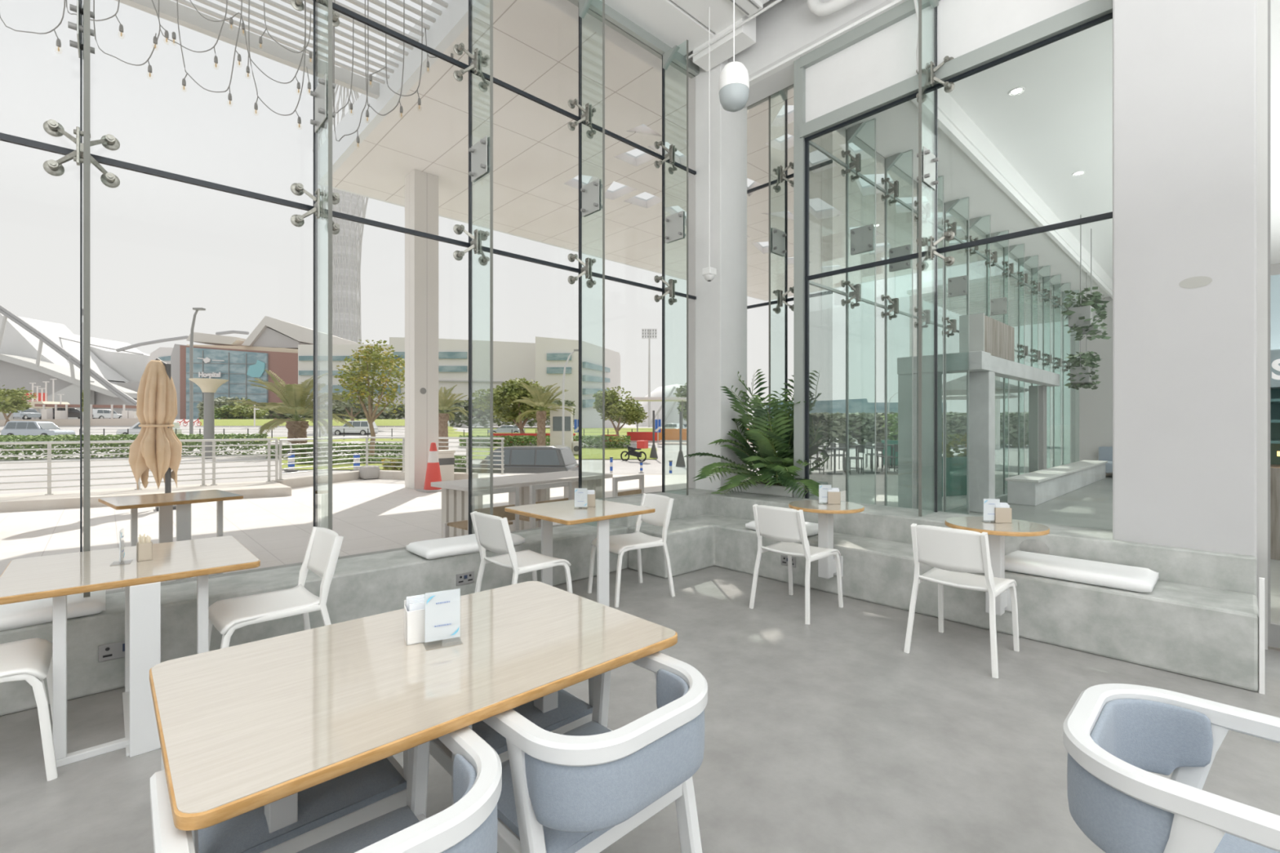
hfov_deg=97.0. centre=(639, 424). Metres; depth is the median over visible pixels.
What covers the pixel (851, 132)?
glass fin
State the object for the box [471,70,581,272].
window
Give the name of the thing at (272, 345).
building
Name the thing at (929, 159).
plate
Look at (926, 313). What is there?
fitting
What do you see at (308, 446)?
hedge
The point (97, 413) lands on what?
car
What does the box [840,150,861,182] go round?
fitting
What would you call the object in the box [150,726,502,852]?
armchair
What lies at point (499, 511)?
chair
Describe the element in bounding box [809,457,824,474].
cafe chair
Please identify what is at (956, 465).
planter box
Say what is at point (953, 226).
fitting
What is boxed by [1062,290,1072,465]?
glass fin
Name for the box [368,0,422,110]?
string light
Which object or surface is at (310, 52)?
socket
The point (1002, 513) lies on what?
napkin holder
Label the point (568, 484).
chair
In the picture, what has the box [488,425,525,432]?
car
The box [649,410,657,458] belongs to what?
gate post
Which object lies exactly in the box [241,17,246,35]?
socket
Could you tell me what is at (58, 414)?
gate pier
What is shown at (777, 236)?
plate
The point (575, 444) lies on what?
air conditioner
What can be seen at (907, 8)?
trim
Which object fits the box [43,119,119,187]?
fitting
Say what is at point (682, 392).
shade tree
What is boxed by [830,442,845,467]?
cafe chair
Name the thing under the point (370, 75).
socket
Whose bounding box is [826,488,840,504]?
napkin holder
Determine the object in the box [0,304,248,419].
stadium
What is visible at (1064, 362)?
fitting
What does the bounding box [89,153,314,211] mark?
trim
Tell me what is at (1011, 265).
fitting
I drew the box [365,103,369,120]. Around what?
socket
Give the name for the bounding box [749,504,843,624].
chair
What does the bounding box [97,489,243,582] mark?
dining table
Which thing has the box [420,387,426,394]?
column emblem
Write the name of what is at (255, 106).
socket
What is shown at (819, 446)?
cafe table
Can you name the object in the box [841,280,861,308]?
fitting
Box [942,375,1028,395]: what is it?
parasol
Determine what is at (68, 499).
wall
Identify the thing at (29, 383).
mast
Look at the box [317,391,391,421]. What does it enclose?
shade tree
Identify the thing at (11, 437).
hedge
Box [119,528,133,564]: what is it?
table sign
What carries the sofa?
on the floor
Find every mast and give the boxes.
[29,382,35,419]
[34,386,40,419]
[38,387,44,413]
[42,381,49,408]
[49,378,56,401]
[57,394,63,408]
[641,328,657,426]
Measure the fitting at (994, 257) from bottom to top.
0.303 m
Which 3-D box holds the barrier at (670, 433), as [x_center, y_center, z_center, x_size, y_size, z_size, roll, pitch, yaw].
[6.007,0.875,50.000,9.000,1.000,0.500,0,0,0]
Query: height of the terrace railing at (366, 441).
0.884 m
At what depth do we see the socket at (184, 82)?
7.39 m
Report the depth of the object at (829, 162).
6.98 m
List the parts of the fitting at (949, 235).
arm, arm, arm, arm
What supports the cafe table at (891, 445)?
on the ground at (632, 466)
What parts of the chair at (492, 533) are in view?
leg, backrest, leg, leg, seat, leg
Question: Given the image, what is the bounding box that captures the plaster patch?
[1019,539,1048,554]
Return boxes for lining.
[565,110,965,272]
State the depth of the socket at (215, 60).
7.29 m
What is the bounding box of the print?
[434,600,450,626]
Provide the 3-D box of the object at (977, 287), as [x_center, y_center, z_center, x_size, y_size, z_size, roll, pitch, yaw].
[18.097,-2.250,26.572,13.200,7.300,5.800,0,0,-43]
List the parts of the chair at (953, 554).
leg, leg, backrest, seat, leg, leg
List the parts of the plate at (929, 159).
plate, plate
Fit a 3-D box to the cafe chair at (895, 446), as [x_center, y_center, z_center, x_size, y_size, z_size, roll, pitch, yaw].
[7.323,0.990,16.500,0.420,0.820,0.400,0,0,0]
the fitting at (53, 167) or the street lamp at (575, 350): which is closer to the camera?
the fitting at (53, 167)
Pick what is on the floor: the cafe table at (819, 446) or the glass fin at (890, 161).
the glass fin at (890, 161)
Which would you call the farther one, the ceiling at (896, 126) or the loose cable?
the ceiling at (896, 126)
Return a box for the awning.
[22,400,69,408]
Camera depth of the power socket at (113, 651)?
2.97 m
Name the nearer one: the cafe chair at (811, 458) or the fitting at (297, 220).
the fitting at (297, 220)
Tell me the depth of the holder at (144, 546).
2.70 m
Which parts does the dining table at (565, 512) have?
leg, leg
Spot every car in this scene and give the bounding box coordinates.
[0,421,75,439]
[13,408,41,419]
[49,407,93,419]
[92,408,121,418]
[115,422,182,437]
[332,420,378,435]
[453,444,578,473]
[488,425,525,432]
[665,422,686,428]
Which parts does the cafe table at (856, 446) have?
post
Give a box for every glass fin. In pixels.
[80,0,89,597]
[313,0,332,529]
[468,0,493,534]
[578,0,604,500]
[662,39,688,495]
[768,86,787,439]
[845,118,875,504]
[884,149,913,508]
[916,175,943,511]
[918,0,938,516]
[943,196,968,514]
[966,216,982,373]
[986,230,1008,501]
[1003,243,1024,494]
[1017,254,1038,475]
[1031,265,1050,467]
[1042,274,1061,465]
[1053,282,1071,466]
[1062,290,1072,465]
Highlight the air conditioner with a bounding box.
[573,441,578,454]
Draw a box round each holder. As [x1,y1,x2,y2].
[136,533,152,561]
[404,594,425,645]
[586,489,595,506]
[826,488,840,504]
[991,502,1011,523]
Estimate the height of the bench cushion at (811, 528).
0.084 m
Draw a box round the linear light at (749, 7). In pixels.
[728,0,763,17]
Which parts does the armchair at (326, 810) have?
leg, leg, seat rail, rail, leg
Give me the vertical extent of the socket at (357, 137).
0.261 m
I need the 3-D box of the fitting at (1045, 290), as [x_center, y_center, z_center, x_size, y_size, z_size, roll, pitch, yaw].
[9.635,-3.060,13.379,0.314,0.303,0.154,0,0,-43]
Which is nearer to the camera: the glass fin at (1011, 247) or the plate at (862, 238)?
the plate at (862, 238)
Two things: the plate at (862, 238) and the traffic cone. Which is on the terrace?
the traffic cone
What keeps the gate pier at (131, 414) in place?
on the ground at (632, 466)
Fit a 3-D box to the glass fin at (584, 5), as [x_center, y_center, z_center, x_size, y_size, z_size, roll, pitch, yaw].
[-0.478,-1.625,5.556,0.060,5.230,0.384,0,0,-43]
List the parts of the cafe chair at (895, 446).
leg, backrest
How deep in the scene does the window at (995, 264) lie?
10.91 m
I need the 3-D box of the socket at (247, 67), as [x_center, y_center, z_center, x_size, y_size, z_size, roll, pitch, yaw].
[-5.333,-4.876,7.700,0.066,0.351,0.063,0,0,-43]
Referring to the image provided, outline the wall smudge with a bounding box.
[1178,275,1212,288]
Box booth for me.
[547,406,575,453]
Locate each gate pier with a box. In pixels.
[41,408,53,419]
[54,410,66,418]
[121,410,133,417]
[128,411,137,417]
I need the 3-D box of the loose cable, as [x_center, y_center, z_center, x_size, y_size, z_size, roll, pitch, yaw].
[2.399,-3.749,4.902,0.093,1.506,0.199,0,0,37]
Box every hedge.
[0,433,267,460]
[197,403,404,419]
[265,442,402,457]
[291,454,466,467]
[381,457,402,471]
[438,399,576,427]
[458,435,631,448]
[808,411,1028,447]
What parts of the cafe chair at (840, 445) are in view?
leg, backrest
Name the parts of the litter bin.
lid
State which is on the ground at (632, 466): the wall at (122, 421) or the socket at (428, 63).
the wall at (122, 421)
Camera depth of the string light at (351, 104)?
8.10 m
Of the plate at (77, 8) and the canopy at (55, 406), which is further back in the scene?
the canopy at (55, 406)
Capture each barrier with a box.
[493,433,546,442]
[626,431,659,440]
[657,428,748,439]
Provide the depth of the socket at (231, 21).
7.69 m
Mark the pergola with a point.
(189, 18)
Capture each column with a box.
[404,168,438,489]
[688,58,746,491]
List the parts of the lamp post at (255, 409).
post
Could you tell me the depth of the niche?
7.46 m
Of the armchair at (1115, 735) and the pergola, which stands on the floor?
the armchair at (1115, 735)
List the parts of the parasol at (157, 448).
arm, plate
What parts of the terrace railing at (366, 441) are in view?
post, post, rail, post, post, post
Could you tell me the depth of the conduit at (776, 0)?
5.93 m
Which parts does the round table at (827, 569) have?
post, wall arm, wall plate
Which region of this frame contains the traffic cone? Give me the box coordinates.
[416,442,441,493]
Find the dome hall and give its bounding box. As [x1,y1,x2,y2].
[635,384,686,426]
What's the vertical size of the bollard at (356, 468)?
0.550 m
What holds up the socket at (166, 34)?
attached to the string light at (166, 33)
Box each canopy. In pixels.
[34,404,136,418]
[625,397,686,431]
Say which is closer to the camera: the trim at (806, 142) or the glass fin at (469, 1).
the glass fin at (469, 1)
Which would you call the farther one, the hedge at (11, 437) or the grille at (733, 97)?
the hedge at (11, 437)
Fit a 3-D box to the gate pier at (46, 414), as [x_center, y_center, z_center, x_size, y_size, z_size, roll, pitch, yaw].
[-80.028,-1.253,76.400,1.070,1.611,1.073,0,0,-43]
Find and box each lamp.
[188,377,228,458]
[189,307,205,451]
[562,349,578,445]
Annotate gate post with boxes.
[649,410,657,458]
[675,411,685,466]
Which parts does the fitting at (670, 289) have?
arm, arm, arm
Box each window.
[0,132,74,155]
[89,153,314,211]
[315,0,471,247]
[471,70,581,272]
[580,120,664,292]
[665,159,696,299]
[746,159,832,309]
[804,12,1112,253]
[804,251,930,279]
[808,140,847,296]
[848,167,886,308]
[886,191,918,319]
[921,215,945,328]
[946,230,964,333]
[968,247,987,259]
[988,259,1004,497]
[1004,269,1019,493]
[1019,279,1032,356]
[1032,287,1044,359]
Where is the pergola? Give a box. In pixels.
[115,0,448,98]
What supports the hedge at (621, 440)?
on the ground at (632, 466)
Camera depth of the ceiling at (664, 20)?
6.10 m
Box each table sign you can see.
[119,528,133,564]
[422,588,460,650]
[574,488,586,506]
[818,484,831,502]
[983,498,999,520]
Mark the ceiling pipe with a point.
(819, 8)
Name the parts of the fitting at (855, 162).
arm, arm, arm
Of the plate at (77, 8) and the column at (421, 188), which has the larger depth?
the column at (421, 188)
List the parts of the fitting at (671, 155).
arm, arm, arm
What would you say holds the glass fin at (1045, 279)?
on the floor
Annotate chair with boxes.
[0,637,57,781]
[208,526,343,651]
[442,486,519,537]
[470,511,572,593]
[519,480,572,528]
[587,493,675,607]
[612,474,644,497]
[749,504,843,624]
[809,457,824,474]
[826,443,844,470]
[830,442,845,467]
[843,444,862,473]
[844,444,864,474]
[865,442,883,469]
[866,442,884,467]
[875,443,890,471]
[880,444,897,473]
[903,523,1019,678]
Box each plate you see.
[67,0,94,57]
[310,73,335,133]
[468,135,489,182]
[580,177,602,217]
[665,210,685,244]
[770,226,786,257]
[850,223,874,255]
[888,244,911,271]
[916,146,938,191]
[947,275,967,297]
[990,297,1007,315]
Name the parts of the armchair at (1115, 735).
leg, leg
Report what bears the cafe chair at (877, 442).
on the ground at (632, 466)
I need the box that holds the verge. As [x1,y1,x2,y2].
[471,448,656,458]
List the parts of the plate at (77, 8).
plate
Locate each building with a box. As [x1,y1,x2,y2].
[146,315,361,419]
[297,336,620,427]
[755,398,946,426]
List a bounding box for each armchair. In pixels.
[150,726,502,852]
[160,749,408,852]
[429,676,595,775]
[451,652,707,852]
[1062,683,1279,852]
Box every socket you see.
[53,29,62,53]
[97,640,124,662]
[115,14,124,39]
[146,59,151,76]
[151,32,159,50]
[160,24,169,44]
[171,31,177,44]
[180,73,186,91]
[213,46,217,67]
[227,85,231,106]
[229,17,233,28]
[235,50,241,67]
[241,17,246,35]
[244,54,249,76]
[253,96,258,115]
[258,28,266,49]
[294,109,302,128]
[295,75,300,92]
[302,46,313,64]
[306,66,311,95]
[348,98,353,115]
[355,129,359,148]
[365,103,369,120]
[368,66,386,85]
[399,100,403,118]
[417,89,421,110]
[426,54,429,73]
[456,571,474,586]
[781,555,795,567]
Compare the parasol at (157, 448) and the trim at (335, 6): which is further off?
the parasol at (157, 448)
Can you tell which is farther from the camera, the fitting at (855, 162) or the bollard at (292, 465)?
the bollard at (292, 465)
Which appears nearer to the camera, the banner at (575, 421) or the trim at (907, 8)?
the trim at (907, 8)
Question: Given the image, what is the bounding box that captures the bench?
[1004,460,1107,506]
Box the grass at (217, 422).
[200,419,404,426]
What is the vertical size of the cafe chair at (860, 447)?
0.820 m
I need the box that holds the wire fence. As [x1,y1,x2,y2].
[79,428,632,439]
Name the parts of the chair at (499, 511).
leg, leg, seat, rail, panel, leg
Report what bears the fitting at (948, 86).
attached to the glass fin at (934, 3)
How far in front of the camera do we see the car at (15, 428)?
51.14 m
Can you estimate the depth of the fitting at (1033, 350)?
12.58 m
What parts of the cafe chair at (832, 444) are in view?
backrest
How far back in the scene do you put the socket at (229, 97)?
7.39 m
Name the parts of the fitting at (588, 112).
arm, arm, arm, arm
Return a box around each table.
[0,535,260,767]
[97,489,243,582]
[149,581,677,833]
[431,471,613,537]
[504,499,655,606]
[788,500,864,578]
[815,445,828,470]
[822,447,845,475]
[849,444,867,469]
[863,446,884,473]
[883,444,897,467]
[945,516,1049,615]
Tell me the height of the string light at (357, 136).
2.072 m
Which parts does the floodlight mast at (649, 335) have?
floodlight panel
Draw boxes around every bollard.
[284,451,297,471]
[350,453,360,471]
[609,457,613,473]
[638,461,644,473]
[668,460,672,473]
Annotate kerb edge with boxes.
[195,426,404,426]
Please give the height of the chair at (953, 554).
0.804 m
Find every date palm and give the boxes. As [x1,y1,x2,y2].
[226,369,359,455]
[438,384,474,449]
[512,382,573,445]
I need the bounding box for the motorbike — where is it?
[620,440,648,462]
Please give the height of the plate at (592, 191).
0.300 m
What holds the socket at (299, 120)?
attached to the string light at (255, 106)
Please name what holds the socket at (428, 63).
attached to the string light at (451, 54)
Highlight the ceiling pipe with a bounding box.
[806,0,857,16]
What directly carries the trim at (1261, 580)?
on the floor
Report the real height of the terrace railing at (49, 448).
0.934 m
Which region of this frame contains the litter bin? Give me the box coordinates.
[438,449,455,481]
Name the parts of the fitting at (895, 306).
arm, arm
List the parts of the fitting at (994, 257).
arm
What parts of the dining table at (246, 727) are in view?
leg, leg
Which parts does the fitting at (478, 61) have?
arm, arm, arm, arm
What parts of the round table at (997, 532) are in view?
post, wall arm, wall plate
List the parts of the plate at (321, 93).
plate, plate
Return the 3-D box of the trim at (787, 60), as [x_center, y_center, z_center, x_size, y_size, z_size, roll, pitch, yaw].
[2.331,-3.935,5.281,0.080,0.130,4.620,0,0,-43]
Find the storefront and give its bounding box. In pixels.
[1270,274,1279,559]
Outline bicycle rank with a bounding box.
[177,418,201,426]
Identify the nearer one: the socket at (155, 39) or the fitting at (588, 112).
the fitting at (588, 112)
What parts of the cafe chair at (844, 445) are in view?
leg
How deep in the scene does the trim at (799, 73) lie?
5.99 m
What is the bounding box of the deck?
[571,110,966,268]
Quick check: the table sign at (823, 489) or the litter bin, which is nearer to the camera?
the table sign at (823, 489)
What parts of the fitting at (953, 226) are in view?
arm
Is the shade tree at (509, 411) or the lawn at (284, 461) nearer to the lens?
the lawn at (284, 461)
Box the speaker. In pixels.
[718,0,749,111]
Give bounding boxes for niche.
[749,87,793,109]
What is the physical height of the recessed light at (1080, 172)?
0.012 m
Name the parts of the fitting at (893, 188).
arm, arm, arm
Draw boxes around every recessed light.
[1008,86,1025,95]
[1071,170,1084,175]
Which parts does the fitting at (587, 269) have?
arm, arm, arm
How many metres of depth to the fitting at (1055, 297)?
14.08 m
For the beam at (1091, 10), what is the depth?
4.76 m
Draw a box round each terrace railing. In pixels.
[0,438,278,494]
[277,436,505,479]
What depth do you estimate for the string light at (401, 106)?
7.50 m
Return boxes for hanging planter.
[1062,214,1111,340]
[1064,272,1102,390]
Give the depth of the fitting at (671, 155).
6.40 m
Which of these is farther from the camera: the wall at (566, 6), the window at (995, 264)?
the window at (995, 264)
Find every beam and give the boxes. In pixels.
[693,13,755,71]
[728,0,887,107]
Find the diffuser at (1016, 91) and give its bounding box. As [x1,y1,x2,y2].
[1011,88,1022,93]
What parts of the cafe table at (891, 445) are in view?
post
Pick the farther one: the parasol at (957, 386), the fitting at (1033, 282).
the parasol at (957, 386)
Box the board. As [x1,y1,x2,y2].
[22,392,47,419]
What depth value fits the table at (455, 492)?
6.49 m
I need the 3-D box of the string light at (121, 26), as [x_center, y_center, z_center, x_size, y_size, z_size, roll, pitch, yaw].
[-6.647,-5.262,6.887,0.714,1.116,0.064,0,0,-2]
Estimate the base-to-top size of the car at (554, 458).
1.720 m
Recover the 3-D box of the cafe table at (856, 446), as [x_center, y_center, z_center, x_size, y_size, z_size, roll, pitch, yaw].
[6.891,1.030,18.000,0.680,0.740,0.680,0,0,-43]
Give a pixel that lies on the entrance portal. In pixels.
(991, 340)
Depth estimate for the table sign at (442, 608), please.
1.68 m
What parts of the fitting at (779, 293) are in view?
arm, arm, arm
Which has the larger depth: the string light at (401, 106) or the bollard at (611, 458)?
the bollard at (611, 458)
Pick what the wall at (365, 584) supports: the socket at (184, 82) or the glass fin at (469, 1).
the glass fin at (469, 1)
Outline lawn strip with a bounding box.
[182,436,402,441]
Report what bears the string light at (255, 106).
hanging from the pergola
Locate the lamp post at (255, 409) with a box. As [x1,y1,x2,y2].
[253,404,259,426]
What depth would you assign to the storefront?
6.05 m
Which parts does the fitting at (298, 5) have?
arm, arm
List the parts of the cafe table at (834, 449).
post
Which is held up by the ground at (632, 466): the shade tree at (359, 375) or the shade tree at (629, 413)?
the shade tree at (629, 413)
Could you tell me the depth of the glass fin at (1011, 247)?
11.18 m
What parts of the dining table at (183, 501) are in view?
leg, leg, leg, leg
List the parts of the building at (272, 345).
roof blade, glass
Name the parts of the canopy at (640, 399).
post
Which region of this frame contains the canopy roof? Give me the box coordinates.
[324,0,1003,300]
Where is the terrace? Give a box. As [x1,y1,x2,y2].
[0,473,1023,591]
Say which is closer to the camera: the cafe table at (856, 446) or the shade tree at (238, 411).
the cafe table at (856, 446)
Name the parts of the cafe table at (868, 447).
post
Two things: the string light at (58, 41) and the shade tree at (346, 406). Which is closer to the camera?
the string light at (58, 41)
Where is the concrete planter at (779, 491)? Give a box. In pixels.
[728,479,827,497]
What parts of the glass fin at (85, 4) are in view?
glass blade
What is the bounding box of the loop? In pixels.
[268,440,292,457]
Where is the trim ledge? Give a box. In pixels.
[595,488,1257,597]
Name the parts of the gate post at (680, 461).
post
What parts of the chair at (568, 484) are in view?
seat, leg, rail, panel, leg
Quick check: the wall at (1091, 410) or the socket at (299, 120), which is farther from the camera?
the wall at (1091, 410)
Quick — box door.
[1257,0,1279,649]
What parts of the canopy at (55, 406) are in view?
post, post, post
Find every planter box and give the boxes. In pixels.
[881,413,897,465]
[942,432,966,496]
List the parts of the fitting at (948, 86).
arm, arm, arm, arm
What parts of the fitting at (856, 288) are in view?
arm, arm, arm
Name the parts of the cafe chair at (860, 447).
seat, leg, backrest, leg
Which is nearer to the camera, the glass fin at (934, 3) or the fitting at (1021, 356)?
the glass fin at (934, 3)
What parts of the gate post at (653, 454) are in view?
post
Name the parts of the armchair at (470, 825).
leg, rail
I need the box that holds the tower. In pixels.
[312,66,368,343]
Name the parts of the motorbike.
frame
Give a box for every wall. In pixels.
[0,417,139,426]
[0,480,291,512]
[0,521,626,715]
[543,0,693,87]
[628,513,1258,691]
[805,0,1088,122]
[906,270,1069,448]
[1071,262,1279,475]
[1112,0,1257,557]
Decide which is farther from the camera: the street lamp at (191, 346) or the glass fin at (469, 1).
the street lamp at (191, 346)
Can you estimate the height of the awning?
1.013 m
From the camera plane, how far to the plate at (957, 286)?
8.80 m
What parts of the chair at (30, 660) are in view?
seat, leg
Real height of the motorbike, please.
1.348 m
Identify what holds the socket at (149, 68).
attached to the string light at (166, 33)
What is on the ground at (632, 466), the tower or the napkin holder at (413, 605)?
the tower
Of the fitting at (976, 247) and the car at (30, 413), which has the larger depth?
the car at (30, 413)
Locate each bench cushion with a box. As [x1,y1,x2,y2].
[0,590,105,631]
[405,533,524,559]
[745,520,817,536]
[1004,550,1159,592]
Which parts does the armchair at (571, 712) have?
rail, seat rail, rail, leg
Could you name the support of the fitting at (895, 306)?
attached to the glass fin at (890, 161)
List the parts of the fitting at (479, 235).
arm, arm, arm, arm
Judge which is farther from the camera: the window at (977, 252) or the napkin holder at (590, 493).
the window at (977, 252)
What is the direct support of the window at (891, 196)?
on the floor
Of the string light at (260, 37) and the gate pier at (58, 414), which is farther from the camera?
the gate pier at (58, 414)
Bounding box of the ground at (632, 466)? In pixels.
[0,419,1070,494]
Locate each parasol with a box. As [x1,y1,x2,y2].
[128,358,182,511]
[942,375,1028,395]
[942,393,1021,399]
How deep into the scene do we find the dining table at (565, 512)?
4.21 m
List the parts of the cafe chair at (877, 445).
backrest, leg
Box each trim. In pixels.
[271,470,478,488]
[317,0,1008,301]
[568,0,698,78]
[746,84,793,110]
[748,0,907,86]
[793,57,805,498]
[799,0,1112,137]
[800,0,940,68]
[804,139,808,498]
[911,97,1112,298]
[1258,577,1264,694]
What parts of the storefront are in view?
panel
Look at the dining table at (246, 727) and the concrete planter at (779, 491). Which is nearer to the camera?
the dining table at (246, 727)
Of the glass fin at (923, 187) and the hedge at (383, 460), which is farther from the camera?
the hedge at (383, 460)
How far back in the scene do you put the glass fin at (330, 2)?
3.79 m
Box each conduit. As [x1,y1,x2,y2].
[685,0,782,58]
[725,0,777,32]
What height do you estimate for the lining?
0.170 m
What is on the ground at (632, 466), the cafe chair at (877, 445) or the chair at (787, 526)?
the cafe chair at (877, 445)
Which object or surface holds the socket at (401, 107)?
attached to the string light at (401, 106)
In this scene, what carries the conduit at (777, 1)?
attached to the beam at (722, 50)
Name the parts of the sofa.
backrest, seat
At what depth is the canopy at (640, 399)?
57.48 m
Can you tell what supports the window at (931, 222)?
on the floor
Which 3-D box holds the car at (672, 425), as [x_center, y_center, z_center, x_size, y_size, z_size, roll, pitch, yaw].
[3.888,0.600,65.998,1.926,1.500,4.496,0,0,-30]
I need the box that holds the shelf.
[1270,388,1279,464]
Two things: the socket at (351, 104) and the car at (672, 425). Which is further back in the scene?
the car at (672, 425)
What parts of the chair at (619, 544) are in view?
leg, seat, leg, leg, backrest, leg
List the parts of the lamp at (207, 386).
lamp shade, post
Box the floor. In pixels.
[0,475,1279,852]
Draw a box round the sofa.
[1098,446,1112,473]
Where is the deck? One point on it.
(792, 111)
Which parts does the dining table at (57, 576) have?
leg, leg, leg, leg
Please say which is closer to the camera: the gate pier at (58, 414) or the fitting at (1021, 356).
the fitting at (1021, 356)
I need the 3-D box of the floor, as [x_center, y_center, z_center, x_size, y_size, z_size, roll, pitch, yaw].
[7.331,1.500,4.617,31.000,0.200,12.650,0,0,-43]
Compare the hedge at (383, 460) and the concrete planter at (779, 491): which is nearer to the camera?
the concrete planter at (779, 491)
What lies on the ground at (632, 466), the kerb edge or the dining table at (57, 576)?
the kerb edge
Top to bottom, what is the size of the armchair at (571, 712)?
0.713 m
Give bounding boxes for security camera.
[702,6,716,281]
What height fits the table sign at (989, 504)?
0.158 m
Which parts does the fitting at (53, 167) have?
arm, arm, arm, arm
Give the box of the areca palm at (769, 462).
[684,368,829,498]
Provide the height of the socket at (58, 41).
0.288 m
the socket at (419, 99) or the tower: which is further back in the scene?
the tower
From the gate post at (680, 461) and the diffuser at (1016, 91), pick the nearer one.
the diffuser at (1016, 91)
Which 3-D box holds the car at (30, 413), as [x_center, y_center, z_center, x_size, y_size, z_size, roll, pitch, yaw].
[-91.025,-1.550,84.000,1.976,1.700,4.600,0,0,-10]
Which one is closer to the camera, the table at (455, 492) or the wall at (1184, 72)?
the wall at (1184, 72)
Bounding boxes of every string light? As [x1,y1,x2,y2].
[0,0,65,53]
[65,0,124,39]
[93,0,169,76]
[158,0,227,67]
[177,0,242,106]
[189,0,305,92]
[248,0,311,128]
[258,2,313,64]
[332,18,353,115]
[333,0,368,148]
[364,0,404,120]
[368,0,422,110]
[424,27,453,73]
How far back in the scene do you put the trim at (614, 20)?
6.19 m
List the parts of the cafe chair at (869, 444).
backrest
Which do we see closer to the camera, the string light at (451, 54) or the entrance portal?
the string light at (451, 54)
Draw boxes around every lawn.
[281,457,399,469]
[448,426,662,438]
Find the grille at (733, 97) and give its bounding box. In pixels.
[719,83,749,111]
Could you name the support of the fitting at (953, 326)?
attached to the glass fin at (948, 206)
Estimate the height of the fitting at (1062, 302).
0.303 m
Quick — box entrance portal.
[897,312,1059,512]
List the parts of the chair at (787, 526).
leg, leg, backrest, seat, leg, leg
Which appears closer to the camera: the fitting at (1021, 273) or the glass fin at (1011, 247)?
the glass fin at (1011, 247)
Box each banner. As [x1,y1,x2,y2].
[573,411,578,435]
[654,411,661,445]
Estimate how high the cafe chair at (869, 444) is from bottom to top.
0.820 m
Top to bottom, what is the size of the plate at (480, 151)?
0.300 m
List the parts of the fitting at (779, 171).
arm, arm, arm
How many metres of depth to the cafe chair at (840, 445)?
17.57 m
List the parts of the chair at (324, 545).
leg, seat, leg, leg, backrest, leg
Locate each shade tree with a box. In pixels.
[0,384,37,426]
[195,395,248,419]
[213,404,245,419]
[214,399,270,419]
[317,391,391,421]
[333,339,404,457]
[467,377,553,433]
[591,386,648,436]
[673,382,686,421]
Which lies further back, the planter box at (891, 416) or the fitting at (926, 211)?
the planter box at (891, 416)
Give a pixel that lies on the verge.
(587, 453)
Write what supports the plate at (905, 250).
attached to the glass fin at (890, 161)
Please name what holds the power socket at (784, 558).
attached to the wall at (1202, 633)
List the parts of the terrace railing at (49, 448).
post, post, rail, post, post, post, post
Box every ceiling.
[600,0,714,55]
[671,0,769,34]
[835,87,1112,301]
[942,0,1279,279]
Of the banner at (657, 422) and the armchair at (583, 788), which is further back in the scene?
the banner at (657, 422)
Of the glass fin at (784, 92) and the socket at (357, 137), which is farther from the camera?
the socket at (357, 137)
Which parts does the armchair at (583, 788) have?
leg, rail, leg, arm rail, leg, seat rail, leg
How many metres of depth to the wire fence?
51.64 m
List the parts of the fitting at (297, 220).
arm, arm, arm, arm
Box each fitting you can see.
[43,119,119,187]
[290,0,339,26]
[290,182,339,234]
[453,42,489,92]
[453,224,489,266]
[568,98,595,138]
[568,253,595,288]
[653,140,676,174]
[653,275,676,305]
[773,161,793,192]
[773,286,793,314]
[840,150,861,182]
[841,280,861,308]
[880,177,898,205]
[880,294,898,319]
[914,200,930,225]
[914,306,930,329]
[915,55,955,102]
[915,231,955,271]
[942,219,956,242]
[942,316,956,337]
[964,235,978,256]
[985,248,997,267]
[1002,261,1013,278]
[1017,271,1027,287]
[1017,343,1027,359]
[1030,280,1040,295]
[1030,348,1040,363]
[1042,288,1051,302]
[1042,352,1051,366]
[1052,295,1062,309]
[1052,356,1062,369]
[1062,302,1070,311]
[1062,360,1070,372]
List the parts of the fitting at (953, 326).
arm, arm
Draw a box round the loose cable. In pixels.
[913,0,918,72]

